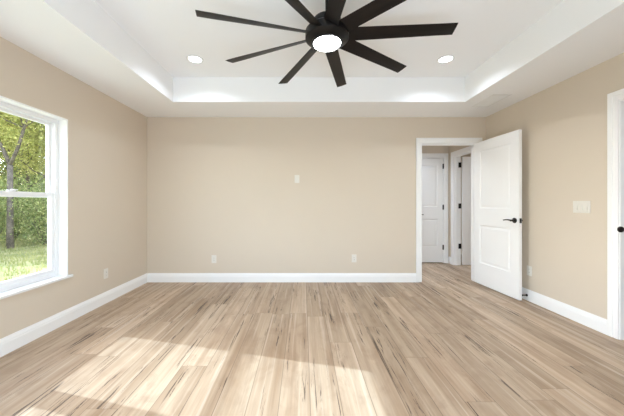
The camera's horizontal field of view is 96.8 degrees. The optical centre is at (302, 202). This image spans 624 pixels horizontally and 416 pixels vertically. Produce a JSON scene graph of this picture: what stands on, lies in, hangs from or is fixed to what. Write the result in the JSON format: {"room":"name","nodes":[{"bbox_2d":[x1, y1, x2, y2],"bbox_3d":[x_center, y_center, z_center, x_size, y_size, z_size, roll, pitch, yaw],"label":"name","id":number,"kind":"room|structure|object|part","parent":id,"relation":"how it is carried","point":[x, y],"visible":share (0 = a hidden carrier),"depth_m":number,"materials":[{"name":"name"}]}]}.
{"room":"empty bedroom","nodes":[
{"label":"empty bedroom","id":0,"kind":"room"},
{"bbox_2d":[0,37,146,338],"bbox_3d":[-2.383,-0.255,1.965,0.150,2.850,4.510,0,0,0],"label":"wall","id":1,"kind":"structure","parent":0,"point":[107,138],"depth_m":2.97,"materials":[{"name":"beige paint"}]},
{"bbox_2d":[0,101,57,291],"bbox_3d":[-2.426,-0.051,2.289,0.077,1.515,0.838,0,0,0],"label":"window","id":2,"kind":"structure","parent":1,"relation":"in","point":[51,194],"depth_m":2.64,"materials":[{"name":"white plastic"}]},
{"bbox_3d":[-2.444,-0.412,2.289,0.028,0.723,0.770,0,0,0],"label":"sash","id":3,"kind":"part","parent":2,"relation":"part of","materials":[{"name":"white plastic"}]},
{"bbox_3d":[-2.412,0.288,2.289,0.028,0.770,0.770,0,0,0],"label":"sash","id":4,"kind":"part","parent":2,"relation":"part of","materials":[{"name":"white plastic"}]},
{"bbox_2d":[0,95,67,274],"bbox_3d":[-2.382,-0.048,1.870,0.151,1.545,1.700,0,0,0],"label":"window trim","id":5,"kind":"object","parent":1,"relation":"attached to","point":[62,122],"visible":0.58,"depth_m":2.71,"materials":[{"name":"white paint"}]},
{"bbox_2d":[0,274,72,299],"bbox_3d":[-2.370,0.719,1.870,0.176,0.024,1.770,0,0,0],"label":"window sill","id":6,"kind":"structure","parent":1,"relation":"attached to","point":[21,289],"depth_m":2.37,"materials":[{"name":"white wood"}]},
{"bbox_2d":[0,273,147,356],"bbox_3d":[-2.300,1.103,1.965,0.015,0.133,4.270,0,0,0],"label":"baseboard","id":7,"kind":"structure","parent":1,"relation":"attached to","point":[22,337],"depth_m":2.64,"materials":[{"name":"white paint"}]},
{"bbox_2d":[104,268,107,278],"bbox_3d":[-2.304,0.825,3.240,0.008,0.116,0.072,0,0,0],"label":"wall outlet","id":8,"kind":"object","parent":1,"relation":"attached to","point":[106,269],"visible":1,"depth_m":3.24,"materials":[{"name":"white plastic"}]},
{"bbox_2d":[0,254,623,415],"bbox_3d":[1.271,1.230,3.155,7.458,0.120,6.890,0,0,0],"label":"floor","id":9,"kind":"structure","parent":0,"point":[447,343],"depth_m":2.14,"materials":[{"name":"brown wood"}]},
{"bbox_2d":[0,0,623,116],"bbox_3d":[0.200,-1.475,1.965,5.015,0.410,4.270,0,0,0],"label":"ceiling","id":10,"kind":"structure","parent":0,"point":[133,52],"depth_m":2.70,"materials":[{"name":"white paint"}]},
{"bbox_2d":[186,55,203,62],"bbox_3d":[-1.185,-1.576,3.040,0.176,0.008,0.176,0,0,0],"label":"recessed light","id":11,"kind":"object","parent":10,"relation":"in","point":[192,58],"visible":1,"depth_m":3.04,"materials":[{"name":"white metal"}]},
{"bbox_2d":[195,0,457,86],"bbox_3d":[0.187,-1.367,2.031,1.792,0.427,1.793,0,0,0],"label":"ceiling fan","id":12,"kind":"object","parent":10,"relation":"hanging from","point":[326,32],"visible":1,"depth_m":1.98,"materials":[{"name":"brown metal"}]},
{"bbox_3d":[-0.322,-1.235,1.904,0.775,0.047,0.098,0,0,-15],"label":"blade","id":13,"kind":"part","parent":12,"relation":"part of","materials":[{"name":"brown wood"}]},
{"bbox_3d":[-0.293,-1.235,2.257,0.775,0.047,0.098,0,0,25],"label":"blade","id":14,"kind":"part","parent":12,"relation":"part of","materials":[{"name":"brown wood"}]},
{"bbox_3d":[-0.043,-1.235,2.508,0.098,0.047,0.775,0,0,-25],"label":"blade","id":15,"kind":"part","parent":12,"relation":"part of","materials":[{"name":"brown wood"}]},
{"bbox_3d":[-0.118,-1.235,1.615,0.098,0.047,0.775,0,0,35],"label":"blade","id":16,"kind":"part","parent":12,"relation":"part of","materials":[{"name":"brown wood"}]},
{"bbox_3d":[0.224,-1.235,1.525,0.098,0.047,0.775,0,0,-5],"label":"blade","id":17,"kind":"part","parent":12,"relation":"part of","materials":[{"name":"brown wood"}]},
{"bbox_3d":[0.309,-1.235,2.540,0.098,0.047,0.775,0,0,15],"label":"blade","id":18,"kind":"part","parent":12,"relation":"part of","materials":[{"name":"brown wood"}]},
{"bbox_3d":[0.600,-1.235,2.338,0.775,0.047,0.098,0,0,-35],"label":"blade","id":19,"kind":"part","parent":12,"relation":"part of","materials":[{"name":"brown wood"}]},
{"bbox_3d":[0.544,-1.235,1.675,0.775,0.047,0.098,0,0,45],"label":"blade","id":20,"kind":"part","parent":12,"relation":"part of","materials":[{"name":"brown wood"}]},
{"bbox_3d":[0.693,-1.235,1.997,0.775,0.047,0.098,0,0,5],"label":"blade","id":21,"kind":"part","parent":12,"relation":"part of","materials":[{"name":"brown wood"}]},
{"bbox_2d":[437,55,454,62],"bbox_3d":[1.565,-1.576,3.040,0.176,0.008,0.176,0,0,0],"label":"recessed light","id":22,"kind":"object","parent":10,"relation":"in","point":[447,58],"visible":1,"depth_m":3.03,"materials":[{"name":"white plastic"}]},
{"bbox_2d":[472,94,511,106],"bbox_3d":[2.330,-1.266,3.440,0.220,0.007,0.420,0,0,0],"label":"ceiling vent","id":23,"kind":"object","parent":10,"relation":"in","point":[494,98],"visible":1,"depth_m":3.42,"materials":[{"name":"white metal"}]},
{"bbox_2d":[147,117,485,273],"bbox_3d":[1.346,-0.255,5.260,7.308,2.850,2.320,0,0,0],"label":"wall","id":24,"kind":"structure","parent":0,"point":[226,188],"depth_m":4.10,"materials":[{"name":"beige paint"}]},
{"bbox_2d":[212,255,215,262],"bbox_3d":[-1.317,0.830,4.096,0.072,0.116,0.008,0,0,0],"label":"wall outlet","id":25,"kind":"object","parent":24,"relation":"attached to","point":[213,256],"visible":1,"depth_m":4.09,"materials":[{"name":"white plastic"}]},
{"bbox_2d":[148,273,415,281],"bbox_3d":[0.207,1.103,4.093,5.000,0.133,0.015,0,0,0],"label":"baseboard","id":26,"kind":"structure","parent":24,"relation":"attached to","point":[152,277],"depth_m":4.08,"materials":[{"name":"white paint"}]},
{"bbox_2d":[295,175,298,182],"bbox_3d":[-0.089,-0.355,4.096,0.072,0.116,0.007,0,0,0],"label":"cable plate","id":27,"kind":"object","parent":24,"relation":"attached to","point":[296,176],"visible":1,"depth_m":4.09,"materials":[{"name":"white plastic"}]},
{"bbox_2d":[416,138,481,281],"bbox_3d":[2.159,0.103,4.160,0.975,2.133,0.154,0,0,0],"label":"door frame","id":28,"kind":"structure","parent":24,"relation":"attached to","point":[420,142],"depth_m":4.09,"materials":[{"name":"white paint"}]},
{"bbox_2d":[474,129,522,299],"bbox_3d":[2.562,0.141,3.688,0.152,2.030,0.822,0,0,-3],"label":"door","id":29,"kind":"structure","parent":24,"relation":"in","point":[498,220],"depth_m":3.61,"materials":[{"name":"white paint"}]},
{"bbox_3d":[2.530,0.211,3.394,0.058,0.066,0.154,0,0,-3],"label":"handle","id":30,"kind":"part","parent":29,"relation":"part of","materials":[{"name":"black metal"}]},
{"bbox_2d":[422,146,448,256],"bbox_3d":[1.720,-0.130,4.865,2.480,2.600,1.290,0,0,0],"label":"wall","id":31,"kind":"structure","parent":0,"point":[425,149],"depth_m":5.39,"materials":[{"name":"beige paint"}]},
{"bbox_2d":[422,159,443,261],"bbox_3d":[2.442,0.145,5.384,0.592,2.022,0.093,0,0,0],"label":"door","id":32,"kind":"structure","parent":31,"relation":"in","point":[432,169],"depth_m":5.40,"materials":[{"name":"white paint"}]},
{"bbox_2d":[422,153,447,262],"bbox_3d":[2.438,0.103,5.441,0.765,2.133,0.137,0,0,0],"label":"door frame","id":33,"kind":"structure","parent":31,"relation":"attached to","point":[444,156],"depth_m":5.38,"materials":[{"name":"white paint"}]},
{"bbox_2d":[449,146,468,256],"bbox_3d":[2.900,-0.130,4.805,0.120,2.600,1.170,0,0,0],"label":"wall","id":34,"kind":"structure","parent":0,"point":[451,148],"depth_m":5.33,"materials":[{"name":"beige paint"}]},
{"bbox_2d":[451,146,470,264],"bbox_3d":[2.900,0.103,4.840,0.154,2.133,0.910,0,0,0],"label":"door frame","id":35,"kind":"structure","parent":34,"relation":"attached to","point":[456,155],"depth_m":5.21,"materials":[{"name":"white paint"}]},
{"bbox_2d":[458,157,470,264],"bbox_3d":[3.313,0.145,5.171,0.780,2.022,0.097,0,0,-2],"label":"door","id":36,"kind":"structure","parent":35,"relation":"in","point":[466,161],"depth_m":5.17,"materials":[{"name":"white paint"}]},
{"bbox_2d":[486,53,623,318],"bbox_3d":[2.767,-0.255,1.905,0.120,2.850,4.390,0,0,0],"label":"wall","id":37,"kind":"structure","parent":0,"point":[563,125],"depth_m":2.83,"materials":[{"name":"beige paint"}]},
{"bbox_2d":[527,265,531,275],"bbox_3d":[2.703,0.810,3.310,0.008,0.116,0.072,0,0,0],"label":"wall outlet","id":38,"kind":"object","parent":37,"relation":"attached to","point":[529,268],"visible":1,"depth_m":3.30,"materials":[{"name":"white plastic"}]},
{"bbox_2d":[522,287,606,334],"bbox_3d":[2.700,1.103,1.958,0.015,0.133,4.255,0,0,0],"label":"baseboard","id":39,"kind":"structure","parent":37,"relation":"attached to","point":[595,322],"depth_m":2.81,"materials":[{"name":"white paint"}]},
{"bbox_2d":[573,201,589,212],"bbox_3d":[2.701,0.038,2.690,0.012,0.116,0.166,0,0,0],"label":"light switch","id":40,"kind":"object","parent":37,"relation":"attached to","point":[578,206],"visible":1,"depth_m":2.69,"materials":[{"name":"white plastic"}]},
{"bbox_2d":[607,88,623,339],"bbox_3d":[2.761,0.103,1.988,0.166,2.133,0.926,0,0,0],"label":"door frame","id":41,"kind":"structure","parent":37,"relation":"attached to","point":[615,100],"depth_m":2.39,"materials":[{"name":"white paint"}]},
{"bbox_3d":[2.703,0.225,2.356,0.050,0.050,0.016,0,0,0],"label":"strike plate","id":42,"kind":"part","parent":41,"relation":"part of","materials":[{"name":"black metal"}]},
{"label":"outside","id":43,"kind":"structure","parent":0,"visible":0},
{"bbox_2d":[0,229,46,281],"bbox_3d":[-22.230,1.390,15.000,39.540,0.200,46.000,0,0,0],"label":"ground","id":44,"kind":"structure","parent":43,"point":[28,263],"depth_m":7.00,"materials":[{"name":"plant"}]},
{"bbox_2d":[0,173,34,243],"bbox_3d":[-10.001,0.295,8.647,2.216,2.667,2.765,0,0,0],"label":"shrub","id":45,"kind":"object","parent":44,"relation":"on","point":[2,229],"visible":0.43,"depth_m":9.01,"materials":[{"name":"green plant"}]},
{"bbox_2d":[0,149,36,181],"bbox_3d":[-16.013,-0.957,14.289,4.655,5.602,5.806,0,0,-26],"label":"shrub","id":46,"kind":"object","parent":44,"relation":"on","point":[0,149],"visible":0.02,"depth_m":14.82,"materials":[{"name":"green plant"}]},
{"bbox_2d":[0,112,45,182],"bbox_3d":[-9.013,-3.066,10.116,5.083,9.331,6.061,0,0,-28],"label":"leafy tree","id":47,"kind":"object","parent":44,"relation":"on","point":[15,133],"visible":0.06,"depth_m":9.19,"materials":[{"name":"green plant"}]},
{"bbox_2d":[0,111,45,248],"bbox_3d":[-9.528,-2.473,8.851,6.602,8.073,3.490,0,0,-4],"label":"forked tree","id":48,"kind":"object","parent":44,"relation":"on","point":[9,221],"visible":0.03,"depth_m":8.61,"materials":[{"name":"grey plant"}]},
{"bbox_2d":[0,115,45,226],"bbox_3d":[-10.535,-3.109,10.314,5.083,9.331,6.061,0,0,-34],"label":"leafy tree","id":49,"kind":"object","parent":44,"relation":"on","point":[42,167],"visible":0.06,"depth_m":10.79,"materials":[{"name":"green plant"}]},
{"bbox_2d":[0,167,45,240],"bbox_3d":[-10.373,0.157,10.056,2.438,2.934,3.041,0,0,-42],"label":"shrub","id":50,"kind":"object","parent":44,"relation":"on","point":[21,181],"visible":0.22,"depth_m":9.87,"materials":[{"name":"green plant"}]},
{"bbox_3d":[-10.333,0.260,10.039,1.354,2.297,1.814,0,0,-42],"label":"stem","id":51,"kind":"part","parent":50,"relation":"part of","materials":[{"name":"plant"}]},
{"bbox_2d":[0,159,45,232],"bbox_3d":[-13.065,-0.237,12.663,3.325,4.001,4.147,0,0,-14],"label":"shrub","id":52,"kind":"object","parent":44,"relation":"on","point":[23,175],"visible":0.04,"depth_m":12.79,"materials":[{"name":"green plant"}]},
{"bbox_2d":[0,145,45,221],"bbox_3d":[-13.987,-0.945,14.817,5.806,5.602,4.655,0,0,37],"label":"shrub","id":53,"kind":"object","parent":44,"relation":"on","point":[42,185],"visible":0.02,"depth_m":13.95,"materials":[{"name":"green plant"}]},
{"bbox_2d":[0,137,45,188],"bbox_3d":[-14.671,-5.002,13.737,6.464,12.920,6.667,0,0,-7],"label":"tree","id":54,"kind":"object","parent":44,"relation":"on","point":[32,137],"visible":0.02,"depth_m":13.97,"materials":[{"name":"green plant"}]},
{"bbox_2d":[0,172,46,246],"bbox_3d":[-8.714,0.337,9.434,2.217,2.667,2.765,0,0,35],"label":"shrub","id":55,"kind":"object","parent":44,"relation":"on","point":[41,237],"visible":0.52,"depth_m":9.06,"materials":[{"name":"green plant"}]},
{"bbox_3d":[-8.722,0.431,9.395,1.231,2.088,1.649,0,0,35],"label":"stem","id":56,"kind":"part","parent":55,"relation":"part of","materials":[{"name":"plant"}]},
{"bbox_2d":[15,125,45,163],"bbox_3d":[-8.549,-2.895,10.352,5.758,8.865,4.829,0,0,-27],"label":"leafy tree","id":57,"kind":"object","parent":44,"relation":"on","point":[41,125],"visible":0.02,"depth_m":10.34,"materials":[{"name":"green plant"}]}
]}

